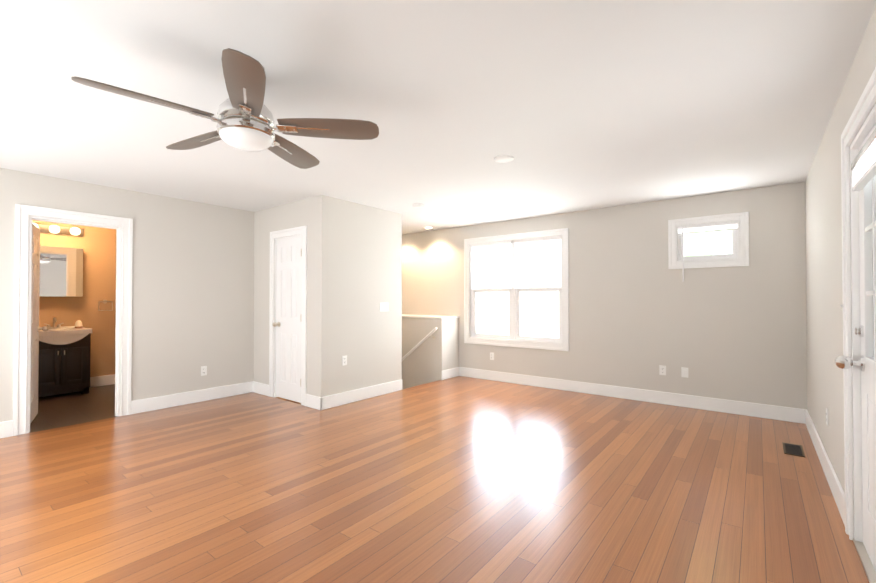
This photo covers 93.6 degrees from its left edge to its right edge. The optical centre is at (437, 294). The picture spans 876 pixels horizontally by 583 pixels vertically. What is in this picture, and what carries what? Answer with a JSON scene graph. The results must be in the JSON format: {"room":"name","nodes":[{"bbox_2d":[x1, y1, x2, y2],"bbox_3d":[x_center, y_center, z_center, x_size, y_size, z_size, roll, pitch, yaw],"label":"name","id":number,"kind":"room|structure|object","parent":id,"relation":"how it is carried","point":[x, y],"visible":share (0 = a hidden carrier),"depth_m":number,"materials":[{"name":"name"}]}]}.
{"room":"empty living room","nodes":[
{"label":"empty living room","id":0,"kind":"room"},
{"bbox_2d":[33,220,115,376],"bbox_3d":[-4.498,0.085,4.829,2.000,2.440,3.400,0,-1,38],"label":"bathroom wall","id":1,"kind":"structure","parent":0,"point":[97,245],"depth_m":5.89,"materials":[{"name":"orange paint"}]},
{"bbox_2d":[33,223,83,236],"bbox_3d":[-5.135,-0.873,5.497,0.174,0.110,0.635,0,-1,38],"label":"light","id":2,"kind":"object","parent":1,"relation":"attached to","point":[59,230],"visible":0.71,"depth_m":5.58,"materials":[{"name":"white glass"}]},
{"bbox_2d":[39,246,82,296],"bbox_3d":[-5.144,-0.307,5.509,0.138,0.664,0.576,0,-1,38],"label":"bathroom mirror","id":3,"kind":"object","parent":1,"relation":"attached to","point":[61,271],"visible":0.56,"depth_m":5.53,"materials":[{"name":"silver metal"}]},
{"bbox_2d":[98,300,112,310],"bbox_3d":[-4.833,0.152,5.976,0.048,0.161,0.170,0,-1,38],"label":"towel ring","id":4,"kind":"object","parent":1,"relation":"attached to","point":[104,301],"visible":0.98,"depth_m":5.98,"materials":[{"name":"silver metal"}]},
{"bbox_2d":[0,168,253,421],"bbox_3d":[-3.216,0.084,4.751,0.120,2.440,4.850,0,-1,38],"label":"wall","id":5,"kind":"structure","parent":0,"point":[192,287],"depth_m":4.79,"materials":[{"name":"beige paint"}]},
{"bbox_2d":[0,420,12,437],"bbox_3d":[-4.261,1.215,3.283,0.016,0.145,1.210,0,-1,38],"label":"baseboard","id":6,"kind":"structure","parent":5,"relation":"attached to","point":[6,428],"depth_m":3.72,"materials":[{"name":"white paint"}]},
{"bbox_2d":[30,224,48,423],"bbox_3d":[-4.136,0.286,4.233,0.673,2.000,0.270,0,-1,38],"label":"bathroom door","id":7,"kind":"structure","parent":5,"relation":"in","point":[35,328],"depth_m":4.29,"materials":[{"name":"white paint"}]},
{"bbox_2d":[13,204,132,435],"bbox_3d":[-3.667,0.233,4.169,0.156,2.130,0.900,0,-1,38],"label":"door frame","id":8,"kind":"structure","parent":5,"relation":"attached to","point":[23,213],"depth_m":3.94,"materials":[{"name":"white paint"}]},
{"bbox_2d":[131,381,251,413],"bbox_3d":[-2.914,1.235,5.016,0.016,0.145,1.380,0,-1,38],"label":"baseboard","id":9,"kind":"structure","parent":5,"relation":"attached to","point":[161,402],"depth_m":4.91,"materials":[{"name":"white paint"}]},
{"bbox_2d":[201,366,206,375],"bbox_3d":[-2.883,0.938,5.065,0.008,0.115,0.070,0,-1,38],"label":"electrical outlet","id":10,"kind":"object","parent":5,"relation":"attached to","point":[203,370],"visible":1,"depth_m":5.06,"materials":[{"name":"white plastic"}]},
{"bbox_2d":[254,195,330,396],"bbox_3d":[-1.871,0.089,5.168,1.490,2.440,0.120,0,-1,38],"label":"wall","id":11,"kind":"structure","parent":0,"point":[313,214],"depth_m":4.81,"materials":[{"name":"beige paint"}]},
{"bbox_2d":[252,381,268,395],"bbox_3d":[-2.320,1.239,5.418,0.380,0.145,0.016,0,-1,38],"label":"baseboard","id":12,"kind":"structure","parent":11,"relation":"attached to","point":[260,388],"depth_m":5.42,"materials":[{"name":"white paint"}]},
{"bbox_2d":[272,236,301,402],"bbox_3d":[-1.862,0.294,5.065,0.564,2.000,0.122,0,-1,38],"label":"closet door","id":13,"kind":"structure","parent":11,"relation":"in","point":[287,324],"depth_m":5.08,"materials":[{"name":"white paint"}]},
{"bbox_2d":[269,226,306,405],"bbox_3d":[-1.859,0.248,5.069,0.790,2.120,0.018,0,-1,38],"label":"door frame","id":14,"kind":"structure","parent":11,"relation":"attached to","point":[302,230],"depth_m":4.89,"materials":[{"name":"white paint"}]},
{"bbox_2d":[306,394,315,408],"bbox_3d":[-1.439,1.231,4.734,0.270,0.145,0.017,0,-1,38],"label":"baseboard","id":15,"kind":"structure","parent":11,"relation":"attached to","point":[310,399],"depth_m":4.74,"materials":[{"name":"white paint"}]},
{"bbox_2d":[330,197,401,394],"bbox_3d":[-0.922,0.090,5.273,0.120,2.440,1.210,0,-1,38],"label":"wall","id":16,"kind":"structure","parent":0,"point":[365,273],"depth_m":5.17,"materials":[{"name":"beige paint"}]},
{"bbox_2d":[342,355,346,365],"bbox_3d":[-1.114,0.786,4.914,0.008,0.115,0.070,0,-1,38],"label":"electrical outlet","id":17,"kind":"object","parent":16,"relation":"attached to","point":[344,360],"visible":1,"depth_m":4.91,"materials":[{"name":"white plastic"}]},
{"bbox_2d":[316,379,401,409],"bbox_3d":[-0.910,1.236,5.165,0.017,0.145,1.346,0,-1,38],"label":"baseboard","id":18,"kind":"structure","parent":16,"relation":"attached to","point":[334,400],"depth_m":5.04,"materials":[{"name":"white paint"}]},
{"bbox_2d":[380,303,388,310],"bbox_3d":[-0.708,0.162,5.441,0.011,0.115,0.162,0,-1,38],"label":"light switch","id":19,"kind":"object","parent":16,"relation":"attached to","point":[384,306],"visible":1,"depth_m":5.44,"materials":[{"name":"white plastic"}]},
{"bbox_2d":[402,317,458,388],"bbox_3d":[-1.233,2.212,7.669,3.640,3.650,0.470,0,-1,38],"label":"wall","id":20,"kind":"structure","parent":0,"point":[429,359],"depth_m":6.61,"materials":[{"name":"beige paint"}]},
{"bbox_2d":[402,327,437,360],"bbox_3d":[-1.274,1.747,7.354,3.234,2.470,0.086,0,-1,38],"label":"stair handrail","id":21,"kind":"object","parent":20,"relation":"attached to","point":[421,342],"visible":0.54,"depth_m":6.53,"materials":[{"name":"white paint"}]},
{"bbox_2d":[402,314,459,318],"bbox_3d":[-1.231,0.374,7.679,3.655,0.025,0.485,0,-1,38],"label":"trim","id":22,"kind":"structure","parent":20,"relation":"on","point":[426,316],"depth_m":6.64,"materials":[{"name":"white paint"}]},
{"bbox_2d":[441,367,459,379],"bbox_3d":[0.200,1.252,6.544,0.016,0.145,0.466,0,-1,38],"label":"baseboard","id":23,"kind":"structure","parent":20,"relation":"attached to","point":[454,372],"depth_m":6.53,"materials":[{"name":"white paint"}]},
{"bbox_2d":[0,376,868,582],"bbox_3d":[-1.310,1.397,4.109,7.900,0.200,6.200,0,-1,38],"label":"floor","id":24,"kind":"structure","parent":0,"point":[460,479],"depth_m":2.65,"materials":[{"name":"brown wood"}]},
{"bbox_2d":[38,317,91,396],"bbox_3d":[-4.959,0.805,5.357,0.595,1.011,0.614,0,-1,38],"label":"bathroom vanity","id":25,"kind":"object","parent":24,"relation":"on","point":[64,359],"visible":0.75,"depth_m":5.25,"materials":[{"name":"black wood"}]},
{"bbox_2d":[75,320,82,327],"bbox_3d":[-4.895,0.400,5.603,0.084,0.106,0.084,0,-1,38],"label":"diffuser","id":26,"kind":"object","parent":25,"relation":"on","point":[78,323],"visible":1,"depth_m":5.58,"materials":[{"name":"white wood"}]},
{"bbox_2d":[90,374,114,386],"bbox_3d":[-5.278,1.239,5.423,0.022,0.145,3.400,0,-1,38],"label":"baseboard","id":27,"kind":"structure","parent":24,"relation":"on","point":[95,381],"depth_m":5.95,"materials":[{"name":"white paint"}]},
{"bbox_2d":[782,442,804,456],"bbox_3d":[2.953,1.285,3.418,0.130,0.007,0.320,0,-1,38],"label":"floor vent","id":28,"kind":"object","parent":24,"relation":"in","point":[793,449],"visible":1,"depth_m":3.41,"materials":[{"name":"brown metal"}]},
{"bbox_2d":[0,0,875,234],"bbox_3d":[-1.309,-1.203,4.138,8.300,0.120,6.600,0,-1,38],"label":"ceiling","id":29,"kind":"structure","parent":0,"point":[569,106],"depth_m":2.40,"materials":[{"name":"paint"}]},
{"bbox_2d":[71,48,378,168],"bbox_3d":[-1.055,-0.969,2.184,1.320,0.391,1.326,0,-1,38],"label":"ceiling fan","id":30,"kind":"object","parent":29,"relation":"hanging from","point":[244,120],"visible":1,"depth_m":2.10,"materials":[{"name":"brown wood"}]},
{"bbox_2d":[413,203,423,207],"bbox_3d":[-0.246,-1.112,5.147,0.130,0.040,0.130,0,-1,38],"label":"smoke detector","id":31,"kind":"object","parent":29,"relation":"attached to","point":[418,205],"visible":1,"depth_m":5.10,"materials":[{"name":"white plastic"}]},
{"bbox_2d":[494,155,513,162],"bbox_3d":[0.555,-1.144,3.473,0.170,0.012,0.170,0,-1,38],"label":"recessed light","id":32,"kind":"object","parent":29,"relation":"in","point":[504,158],"visible":1,"depth_m":3.44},
{"bbox_2d":[402,182,806,408],"bbox_3d":[0.655,1.395,6.635,8.300,5.260,0.200,0,-1,38],"label":"wall","id":33,"kind":"structure","parent":0,"point":[640,312],"depth_m":4.95,"materials":[{"name":"beige paint"}]},
{"bbox_2d":[490,352,493,359],"bbox_3d":[0.835,0.952,6.368,0.070,0.115,0.008,0,-1,38],"label":"electrical outlet","id":34,"kind":"object","parent":33,"relation":"attached to","point":[491,356],"visible":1,"depth_m":6.37,"materials":[{"name":"white plastic"}]},
{"bbox_2d":[464,228,568,350],"bbox_3d":[1.149,-0.065,6.213,1.720,1.690,0.155,0,-1,38],"label":"window","id":35,"kind":"structure","parent":33,"relation":"in","point":[514,289],"depth_m":6.17,"materials":[{"name":"plastic"}]},
{"bbox_2d":[460,367,803,423],"bbox_3d":[2.025,1.239,5.435,4.260,0.145,0.016,0,-1,38],"label":"baseboard","id":36,"kind":"structure","parent":33,"relation":"attached to","point":[790,414],"depth_m":4.98,"materials":[{"name":"white paint"}]},
{"bbox_2d":[659,365,665,374],"bbox_3d":[2.691,0.906,4.926,0.070,0.115,0.008,0,-1,38],"label":"electrical outlet","id":37,"kind":"object","parent":33,"relation":"attached to","point":[662,370],"visible":1,"depth_m":4.92,"materials":[{"name":"white plastic"}]},
{"bbox_2d":[681,367,687,377],"bbox_3d":[2.872,0.904,4.784,0.070,0.115,0.011,0,-1,38],"label":"electrical outlet","id":38,"kind":"object","parent":33,"relation":"attached to","point":[684,371],"visible":1,"depth_m":4.79,"materials":[{"name":"white plastic"}]},
{"bbox_2d":[668,212,748,281],"bbox_3d":[3.081,-0.521,4.707,0.765,0.740,0.171,0,-1,38],"label":"window","id":39,"kind":"structure","parent":33,"relation":"in","point":[734,226],"depth_m":4.66,"materials":[{"name":"plastic"}]},
{"bbox_2d":[805,6,875,502],"bbox_3d":[1.888,-0.011,1.639,0.200,2.560,6.200,0,-1,38],"label":"wall","id":40,"kind":"structure","parent":0,"point":[824,289],"depth_m":2.79,"materials":[{"name":"beige paint"}]},
{"bbox_2d":[804,409,844,525],"bbox_3d":[2.947,1.214,3.164,0.016,0.145,2.430,0,-1,38],"label":"baseboard","id":41,"kind":"structure","parent":40,"relation":"attached to","point":[835,486],"depth_m":2.82,"materials":[{"name":"white paint"}]},
{"bbox_2d":[826,408,827,425],"bbox_3d":[2.751,0.864,2.909,0.008,0.115,0.070,0,-1,38],"label":"electrical outlet","id":42,"kind":"object","parent":40,"relation":"attached to","point":[827,416],"visible":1,"depth_m":2.89,"materials":[{"name":"white plastic"}]},
{"bbox_2d":[835,123,875,571],"bbox_3d":[1.875,0.251,1.779,0.157,2.005,0.854,0,-1,38],"label":"exterior door","id":43,"kind":"structure","parent":40,"relation":"in","point":[863,164],"depth_m":1.96,"materials":[{"name":"white paint"}]},
{"bbox_2d":[841,67,875,541],"bbox_3d":[1.944,0.198,1.726,0.222,2.145,1.100,0,-1,38],"label":"door frame","id":44,"kind":"structure","parent":40,"relation":"attached to","point":[864,106],"depth_m":2.12,"materials":[{"name":"white paint"}]},
{"bbox_2d":[853,538,875,582],"bbox_3d":[1.962,1.262,1.700,0.235,0.015,0.910,0,-1,38],"label":"exterior door sill","id":45,"kind":"structure","parent":40,"relation":"attached to","point":[868,567],"depth_m":1.94,"materials":[{"name":"beige wood"}]},
{"label":"outside","id":46,"kind":"structure","parent":0,"visible":0},
{"bbox_2d":[476,324,558,337],"bbox_3d":[-4.657,4.382,2.751,120.000,0.200,120.000,0,-1,38],"label":"ground","id":47,"kind":"structure","parent":46,"point":[501,329],"depth_m":56.12,"materials":[{"name":"white"}]},
{"bbox_2d":[538,242,713,286],"bbox_3d":[8.635,-0.727,18.133,7.602,10.362,8.039,0,-1,38],"label":"tree","id":48,"kind":"object","parent":47,"relation":"on","point":[689,252],"depth_m":17.00,"materials":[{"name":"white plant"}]},
{"bbox_2d":[684,228,731,245],"bbox_3d":[9.121,-1.173,11.334,6.087,11.102,6.149,0,-1,38],"label":"tree","id":49,"kind":"object","parent":47,"relation":"on","point":[708,237],"depth_m":11.65,"materials":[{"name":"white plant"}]}
]}

